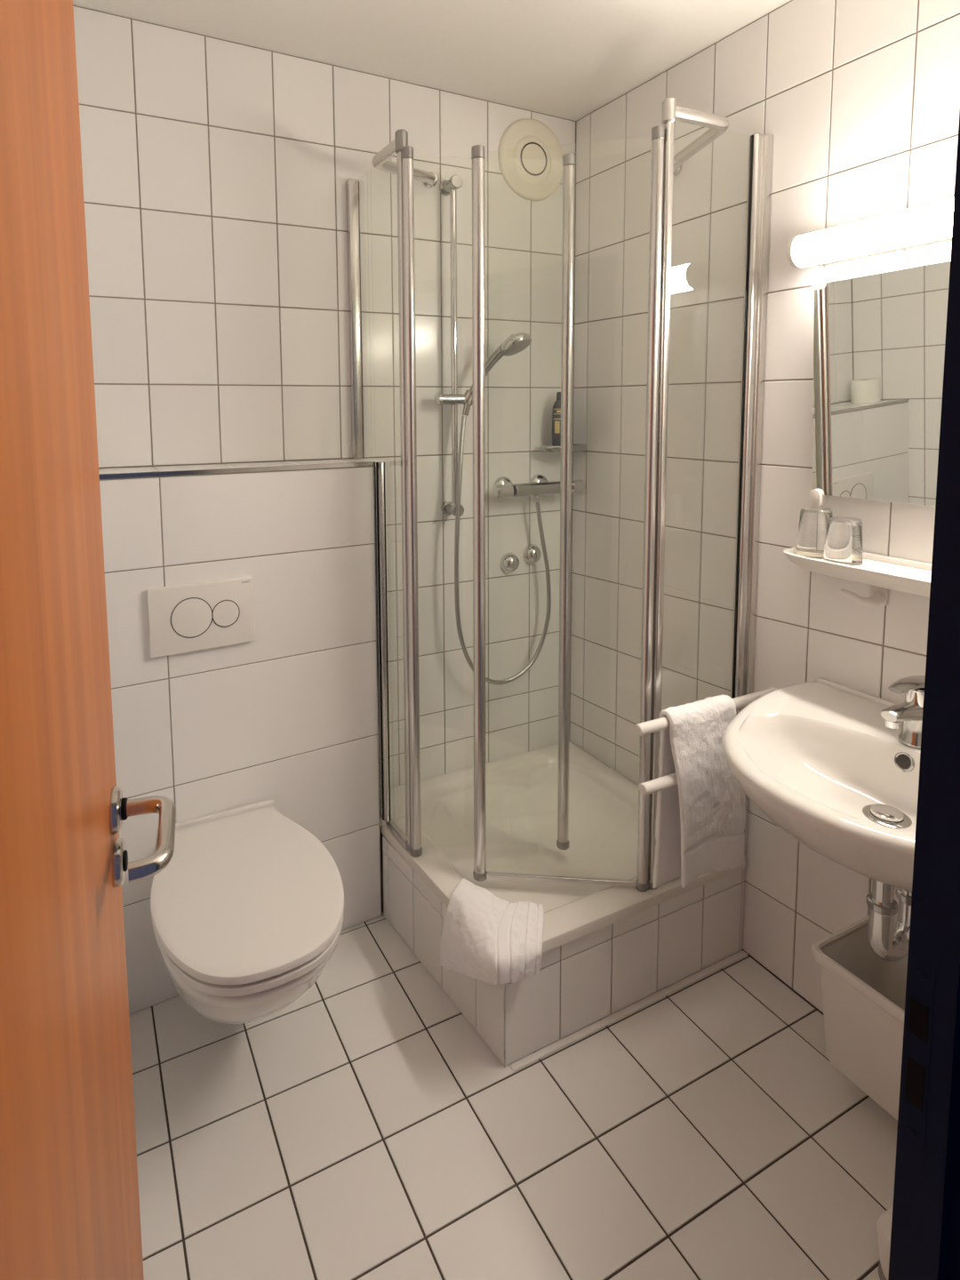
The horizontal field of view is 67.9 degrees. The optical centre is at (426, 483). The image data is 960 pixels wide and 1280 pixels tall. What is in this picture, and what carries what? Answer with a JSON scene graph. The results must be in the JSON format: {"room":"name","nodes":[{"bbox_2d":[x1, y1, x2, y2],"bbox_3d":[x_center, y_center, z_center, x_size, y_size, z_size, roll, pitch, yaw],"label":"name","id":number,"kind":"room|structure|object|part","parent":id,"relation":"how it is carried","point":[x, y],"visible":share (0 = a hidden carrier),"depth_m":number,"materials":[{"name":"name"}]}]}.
{"room":"bathroom","nodes":[
{"label":"bathroom","id":0,"kind":"room"},
{"bbox_2d":[72,5,575,835],"bbox_3d":[-0.270,-0.003,2.231,1.930,2.600,0.100,-3,6,-26],"label":"wall","id":1,"kind":"structure","parent":0,"point":[216,172],"depth_m":2.10,"materials":[{"name":"tile"}]},
{"bbox_2d":[98,458,382,1015],"bbox_3d":[-0.567,0.641,1.951,0.884,1.378,0.242,-3,6,-26],"label":"wall ledge","id":2,"kind":"object","parent":1,"relation":"attached to","point":[290,716],"visible":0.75,"depth_m":1.88,"materials":[{"name":"tile"}]},
{"bbox_2d":[146,576,255,658],"bbox_3d":[-0.569,0.337,1.802,0.260,0.172,0.018,-4,6,-29],"label":"flush plate","id":3,"kind":"object","parent":2,"relation":"attached to","point":[186,618],"visible":1,"depth_m":1.79,"materials":[{"name":"white plastic"}]},
{"bbox_3d":[-0.533,-0.030,1.803,0.885,0.013,0.012,-4,6,-29],"label":"edge trim","id":4,"kind":"part","parent":2,"relation":"part of","materials":[{"name":"silver metal"}]},
{"bbox_2d":[150,799,343,1024],"bbox_3d":[-0.412,1.097,1.639,0.408,0.419,0.586,-3,6,-26],"label":"toilet","id":5,"kind":"object","parent":2,"relation":"attached to","point":[247,907],"visible":0.88,"depth_m":1.51,"materials":[{"name":"ceramic"}]},
{"bbox_3d":[-0.410,0.935,1.615,0.404,0.018,0.564,-3,6,-26],"label":"seat","id":6,"kind":"part","parent":5,"relation":"part of","materials":[{"name":"plastic"}]},
{"bbox_3d":[-0.415,1.127,1.647,0.392,0.358,0.573,-3,6,-26],"label":"bowl","id":7,"kind":"part","parent":5,"relation":"part of","materials":[{"name":"white ceramic"}]},
{"bbox_3d":[-0.147,0.488,2.074,0.009,1.080,0.016,-3,6,-26],"label":"edge trim","id":8,"kind":"part","parent":2,"relation":"part of","materials":[{"name":"silver metal"}]},
{"bbox_2d":[433,174,472,516],"bbox_3d":[0.085,-0.423,2.260,0.134,1.068,0.094,-3,6,-26],"label":"shower rail","id":9,"kind":"object","parent":1,"relation":"attached to","point":[450,187],"visible":0.93,"depth_m":2.24,"materials":[{"name":"silver metal"}]},
{"bbox_3d":[0.038,-0.265,2.242,0.016,0.040,0.040,-3,6,-26],"label":"slider knob","id":10,"kind":"part","parent":9,"relation":"part of","materials":[{"name":"silver metal"}]},
{"bbox_3d":[0.086,-0.421,2.256,0.021,1.050,0.021,-3,6,-26],"label":"rail","id":11,"kind":"part","parent":9,"relation":"part of","materials":[{"name":"silver metal"}]},
{"bbox_2d":[462,332,531,415],"bbox_3d":[0.224,-0.343,2.239,0.218,0.259,0.102,-1,6,-8],"label":"shower","id":12,"kind":"object","parent":9,"relation":"attached to","point":[516,343],"visible":0.85,"depth_m":2.23,"materials":[{"name":"silver metal"}]},
{"bbox_3d":[0.183,-0.326,2.262,0.145,0.222,0.033,0,6,3],"label":"handle","id":13,"kind":"part","parent":12,"relation":"part of","materials":[{"name":"silver metal"}]},
{"bbox_2d":[454,416,551,684],"bbox_3d":[0.260,0.231,2.379,0.395,0.914,0.037,-3,6,-26],"label":"shower hose","id":14,"kind":"object","parent":12,"relation":"attached to","point":[530,664],"visible":0.95,"depth_m":2.32,"materials":[{"name":"metal"}]},
{"bbox_2d":[500,552,519,573],"bbox_3d":[0.294,0.279,2.463,0.072,0.072,0.036,-3,6,-26],"label":"valve cover","id":15,"kind":"object","parent":1,"relation":"attached to","point":[509,562],"visible":1,"depth_m":2.45,"materials":[{"name":"silver metal"}]},
{"bbox_2d":[497,118,563,200],"bbox_3d":[0.355,-1.084,2.377,0.264,0.264,0.017,-3,6,-26],"label":"exhaust fan","id":16,"kind":"object","parent":1,"relation":"attached to","point":[530,154],"visible":0.98,"depth_m":2.37,"materials":[{"name":"beige plastic"}]},
{"bbox_3d":[0.356,-1.084,2.375,0.097,0.097,0.012,-3,6,-26],"label":"plate","id":17,"kind":"part","parent":16,"relation":"part of","materials":[{"name":"beige plastic"}]},
{"bbox_2d":[522,544,541,563],"bbox_3d":[0.377,0.252,2.502,0.072,0.072,0.036,-3,6,-26],"label":"valve cover","id":18,"kind":"object","parent":1,"relation":"attached to","point":[532,553],"visible":1,"depth_m":2.49,"materials":[{"name":"silver metal"}]},
{"bbox_2d":[492,473,584,502],"bbox_3d":[0.376,0.018,2.448,0.360,0.088,0.093,-3,6,-26],"label":"shower mixer","id":19,"kind":"object","parent":1,"relation":"attached to","point":[539,485],"visible":0.91,"depth_m":2.41,"materials":[{"name":"silver metal"}]},
{"bbox_3d":[0.254,0.027,2.361,0.064,0.047,0.047,-3,6,-26],"label":"knob","id":20,"kind":"part","parent":19,"relation":"part of","materials":[{"name":"silver metal"}]},
{"bbox_2d":[534,495,540,502],"bbox_3d":[0.376,0.051,2.426,0.021,0.027,0.021,-3,6,-26],"label":"outlet","id":21,"kind":"object","parent":19,"relation":"attached to","point":[537,498],"depth_m":2.42,"materials":[{"name":"silver metal"}]},
{"bbox_3d":[0.522,0.011,2.495,0.055,0.047,0.047,-3,6,-26],"label":"knob","id":22,"kind":"part","parent":19,"relation":"part of","materials":[{"name":"silver metal"}]},
{"bbox_2d":[539,443,587,452],"bbox_3d":[0.474,-0.120,2.467,0.182,0.028,0.128,-3,6,-26],"label":"soap shelf","id":23,"kind":"object","parent":1,"relation":"attached to","point":[576,447],"visible":0.85,"depth_m":2.42,"materials":[{"name":"silver metal"}]},
{"bbox_2d":[552,392,560,445],"bbox_3d":[0.465,-0.215,2.453,0.074,0.198,0.047,-3,6,-26],"label":"shampoo bottle","id":24,"kind":"object","parent":23,"relation":"on","point":[556,407],"visible":0.38,"depth_m":2.43,"materials":[{"name":"black plastic"}]},
{"bbox_2d":[554,421,559,433],"bbox_3d":[0.446,-0.192,2.429,0.016,0.042,0.002,0,6,10],"label":"label","id":25,"kind":"object","parent":24,"relation":"attached to","point":[556,423],"depth_m":2.43,"materials":[{"name":"gold paper"}]},
{"bbox_3d":[0.474,-0.120,2.467,0.166,0.017,0.112,-3,6,-26],"label":"dish","id":26,"kind":"part","parent":23,"relation":"part of","materials":[{"name":"silver metal"}]},
{"bbox_2d":[72,0,791,120],"bbox_3d":[0.133,-1.191,1.276,1.930,0.178,1.965,-3,6,-26],"label":"ceiling","id":27,"kind":"structure","parent":0,"point":[569,60],"depth_m":1.89,"materials":[{"name":"paint"}]},
{"bbox_2d":[128,911,897,1279],"bbox_3d":[0.159,1.418,1.532,1.930,0.100,1.965,-3,6,-26],"label":"floor","id":28,"kind":"structure","parent":0,"point":[362,1127],"depth_m":1.48,"materials":[{"name":"tile"}]},
{"bbox_2d":[380,834,747,1071],"bbox_3d":[0.338,1.179,2.137,0.844,0.255,0.802,-3,6,-26],"label":"plinth","id":29,"kind":"object","parent":28,"relation":"on","point":[580,982],"visible":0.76,"depth_m":1.81,"materials":[{"name":"tile"}]},
{"bbox_3d":[0.179,1.230,1.635,0.004,0.254,0.004,-3,6,-26],"label":"corner trim","id":30,"kind":"part","parent":29,"relation":"part of","materials":[{"name":"silver metal"}]},
{"bbox_2d":[380,741,747,952],"bbox_3d":[0.336,1.084,2.132,0.844,0.128,0.795,-3,6,-26],"label":"shower tray","id":31,"kind":"object","parent":29,"relation":"on","point":[522,788],"visible":0.69,"depth_m":2.10,"materials":[{"name":"ceramic"}]},
{"bbox_2d":[440,878,543,984],"bbox_3d":[0.149,1.124,1.699,0.277,0.193,0.224,3,6,30],"label":"towel","id":32,"kind":"object","parent":31,"relation":"on","point":[489,939],"visible":1,"depth_m":1.66,"materials":[{"name":"fabric"}]},
{"bbox_2d":[345,97,773,891],"bbox_3d":[0.315,0.040,1.995,1.152,1.976,0.533,1,6,12],"label":"shower enclosure","id":33,"kind":"object","parent":31,"relation":"on","point":[665,165],"visible":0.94,"depth_m":1.83,"materials":[{"name":"silver metal"}]},
{"bbox_3d":[-0.084,1.020,2.065,0.018,0.019,0.137,-3,6,-26],"label":"rail","id":34,"kind":"part","parent":33,"relation":"part of","materials":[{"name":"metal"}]},
{"bbox_3d":[-0.056,0.080,1.914,0.022,1.917,0.022,-3,6,-26],"label":"post","id":35,"kind":"part","parent":33,"relation":"part of","materials":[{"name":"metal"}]},
{"bbox_3d":[-0.040,0.097,1.894,0.028,1.849,0.028,-3,6,-26],"label":"rod","id":36,"kind":"part","parent":33,"relation":"part of","materials":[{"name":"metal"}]},
{"bbox_3d":[0.131,0.125,1.789,0.031,1.811,0.031,-3,6,-26],"label":"rod","id":37,"kind":"part","parent":33,"relation":"part of","materials":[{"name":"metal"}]},
{"bbox_3d":[0.348,1.035,1.856,0.390,0.012,0.010,0,6,6],"label":"drip rail","id":38,"kind":"part","parent":33,"relation":"part of","materials":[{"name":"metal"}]},
{"bbox_3d":[0.375,0.097,1.918,0.031,1.836,0.031,-3,6,-26],"label":"rod","id":39,"kind":"part","parent":33,"relation":"part of","materials":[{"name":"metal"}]},
{"bbox_3d":[0.546,0.114,1.742,0.028,1.834,0.028,-3,6,-26],"label":"rod","id":40,"kind":"part","parent":33,"relation":"part of","materials":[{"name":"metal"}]},
{"bbox_3d":[0.573,0.090,1.746,0.022,1.917,0.022,-3,6,-26],"label":"post","id":41,"kind":"part","parent":33,"relation":"part of","materials":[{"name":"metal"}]},
{"bbox_2d":[876,1206,892,1279],"bbox_3d":[0.881,1.341,1.214,0.161,0.101,0.155,-3,6,-26],"label":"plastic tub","id":42,"kind":"object","parent":28,"relation":"on","point":[884,1225],"visible":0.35,"depth_m":1.23,"materials":[{"name":"white plastic"}]},
{"bbox_2d":[569,0,959,1012],"bbox_3d":[0.986,0.030,1.762,0.100,2.600,1.868,-3,6,-26],"label":"wall","id":43,"kind":"structure","parent":0,"point":[859,100],"depth_m":1.89,"materials":[{"name":"tile"}]},
{"bbox_2d":[633,687,777,795],"bbox_3d":[0.706,0.635,1.750,0.475,0.175,0.050,-3,6,-26],"label":"towel rail","id":44,"kind":"object","parent":43,"relation":"attached to","point":[644,728],"visible":0.43,"depth_m":1.66,"materials":[{"name":"white plastic"}]},
{"bbox_2d":[652,694,745,887],"bbox_3d":[0.679,0.762,1.748,0.248,0.463,0.085,-3,6,-26],"label":"hand towel","id":45,"kind":"object","parent":44,"relation":"hanging from","point":[700,820],"visible":0.93,"depth_m":1.72,"materials":[{"name":"fabric"}]},
{"bbox_2d":[721,677,920,892],"bbox_3d":[0.862,0.611,1.340,0.556,0.193,0.677,-3,6,-26],"label":"basin","id":46,"kind":"object","parent":43,"relation":"attached to","point":[820,758],"visible":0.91,"depth_m":1.43,"materials":[{"name":"white ceramic"}]},
{"bbox_2d":[865,880,911,961],"bbox_3d":[0.988,0.824,1.442,0.262,0.260,0.076,-3,6,-26],"label":"trap","id":47,"kind":"object","parent":46,"relation":"attached to","point":[889,943],"visible":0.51,"depth_m":1.39,"materials":[{"name":"silver metal"}]},
{"bbox_2d":[880,675,925,748],"bbox_3d":[0.944,0.450,1.391,0.131,0.134,0.062,-3,6,-26],"label":"tap","id":48,"kind":"object","parent":46,"relation":"on","point":[909,712],"visible":0.67,"depth_m":1.38,"materials":[{"name":"silver metal"}]},
{"bbox_3d":[0.935,0.451,1.387,0.111,0.041,0.052,-3,6,-26],"label":"spout","id":49,"kind":"part","parent":48,"relation":"part of","materials":[{"name":"silver metal"}]},
{"bbox_3d":[0.951,0.393,1.389,0.116,0.022,0.050,-3,6,-26],"label":"lever","id":50,"kind":"part","parent":48,"relation":"part of","materials":[{"name":"silver metal"}]},
{"bbox_2d":[783,546,931,597],"bbox_3d":[1.050,0.207,1.397,0.126,0.053,0.766,-3,6,-26],"label":"shelf","id":51,"kind":"object","parent":43,"relation":"attached to","point":[900,574],"visible":0.64,"depth_m":1.52,"materials":[{"name":"white ceramic"}]},
{"bbox_2d":[793,547,823,558],"bbox_3d":[0.910,0.163,1.668,0.080,0.012,0.092,-3,6,-26],"label":"soap dish","id":52,"kind":"object","parent":51,"relation":"on","point":[796,551],"visible":0.37,"depth_m":1.64,"materials":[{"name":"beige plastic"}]},
{"bbox_2d":[796,506,832,552],"bbox_3d":[0.910,0.108,1.663,0.077,0.098,0.077,-3,6,-26],"label":"drinking glass","id":53,"kind":"object","parent":51,"relation":"on","point":[812,520],"visible":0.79,"depth_m":1.64,"materials":[{"name":"clear glass"}]},
{"bbox_2d":[823,516,863,565],"bbox_3d":[0.930,0.127,1.585,0.077,0.098,0.077,-3,6,-26],"label":"drinking glass","id":54,"kind":"object","parent":51,"relation":"on","point":[844,534],"visible":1,"depth_m":1.56,"materials":[{"name":"clear glass"}]},
{"bbox_2d":[811,915,908,1119],"bbox_3d":[0.991,1.153,1.510,0.232,0.282,0.237,-3,6,-26],"label":"waste bin","id":55,"kind":"object","parent":43,"relation":"attached to","point":[864,994],"visible":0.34,"depth_m":1.51,"materials":[{"name":"white plastic"}]},
{"bbox_2d":[840,584,888,607],"bbox_3d":[0.986,0.242,1.597,0.090,0.069,0.047,0,6,9],"label":"robe hook","id":56,"kind":"object","parent":43,"relation":"attached to","point":[878,596],"visible":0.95,"depth_m":1.58,"materials":[{"name":"white plastic"}]},
{"bbox_3d":[1.018,0.240,1.598,0.010,0.065,0.038,-3,6,-26],"label":"wall plate","id":57,"kind":"part","parent":56,"relation":"part of","materials":[{"name":"white plastic"}]},
{"bbox_2d":[785,197,953,268],"bbox_3d":[1.058,-0.510,1.322,0.103,0.075,0.796,-3,6,-26],"label":"lamp","id":58,"kind":"object","parent":43,"relation":"attached to","point":[931,223],"visible":1,"depth_m":1.48,"materials":[{"name":"white plastic"}]},
{"bbox_2d":[809,260,950,506],"bbox_3d":[1.084,-0.190,1.371,0.057,0.555,0.716,-3,6,-27],"label":"wall mirror","id":59,"kind":"object","parent":43,"relation":"attached to","point":[879,340],"visible":0.98,"depth_m":1.55,"materials":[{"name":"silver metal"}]},
{"bbox_3d":[0.557,0.151,0.578,1.730,2.600,0.120,-3,6,-26],"label":"wall","id":60,"kind":"structure","parent":0,"visible":0},
{"bbox_2d":[0,0,175,1279],"bbox_3d":[-0.275,0.436,0.586,0.114,2.032,0.681,-2,6,-17],"label":"door","id":61,"kind":"structure","parent":60,"relation":"in","point":[69,1197],"depth_m":0.57,"materials":[{"name":"orange wood"}]},
{"bbox_3d":[-0.367,0.459,0.863,0.004,0.024,0.024,-2,6,-17],"label":"turn knob","id":62,"kind":"part","parent":61,"relation":"part of","materials":[{"name":"black plastic"}]},
{"bbox_3d":[-0.320,0.398,0.803,0.066,0.020,0.152,-2,6,-17],"label":"lever","id":63,"kind":"part","parent":61,"relation":"part of","materials":[{"name":"metal"}]},
{"bbox_2d":[888,109,959,1279],"bbox_3d":[0.165,0.415,0.391,0.825,2.120,0.162,-3,6,-26],"label":"trim","id":64,"kind":"structure","parent":60,"relation":"attached to","point":[925,1235],"depth_m":0.58,"materials":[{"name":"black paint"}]},
{"bbox_3d":[0.415,0.482,0.600,0.002,0.170,0.020,-3,6,-26],"label":"strike plate","id":65,"kind":"part","parent":64,"relation":"part of","materials":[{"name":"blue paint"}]}
]}

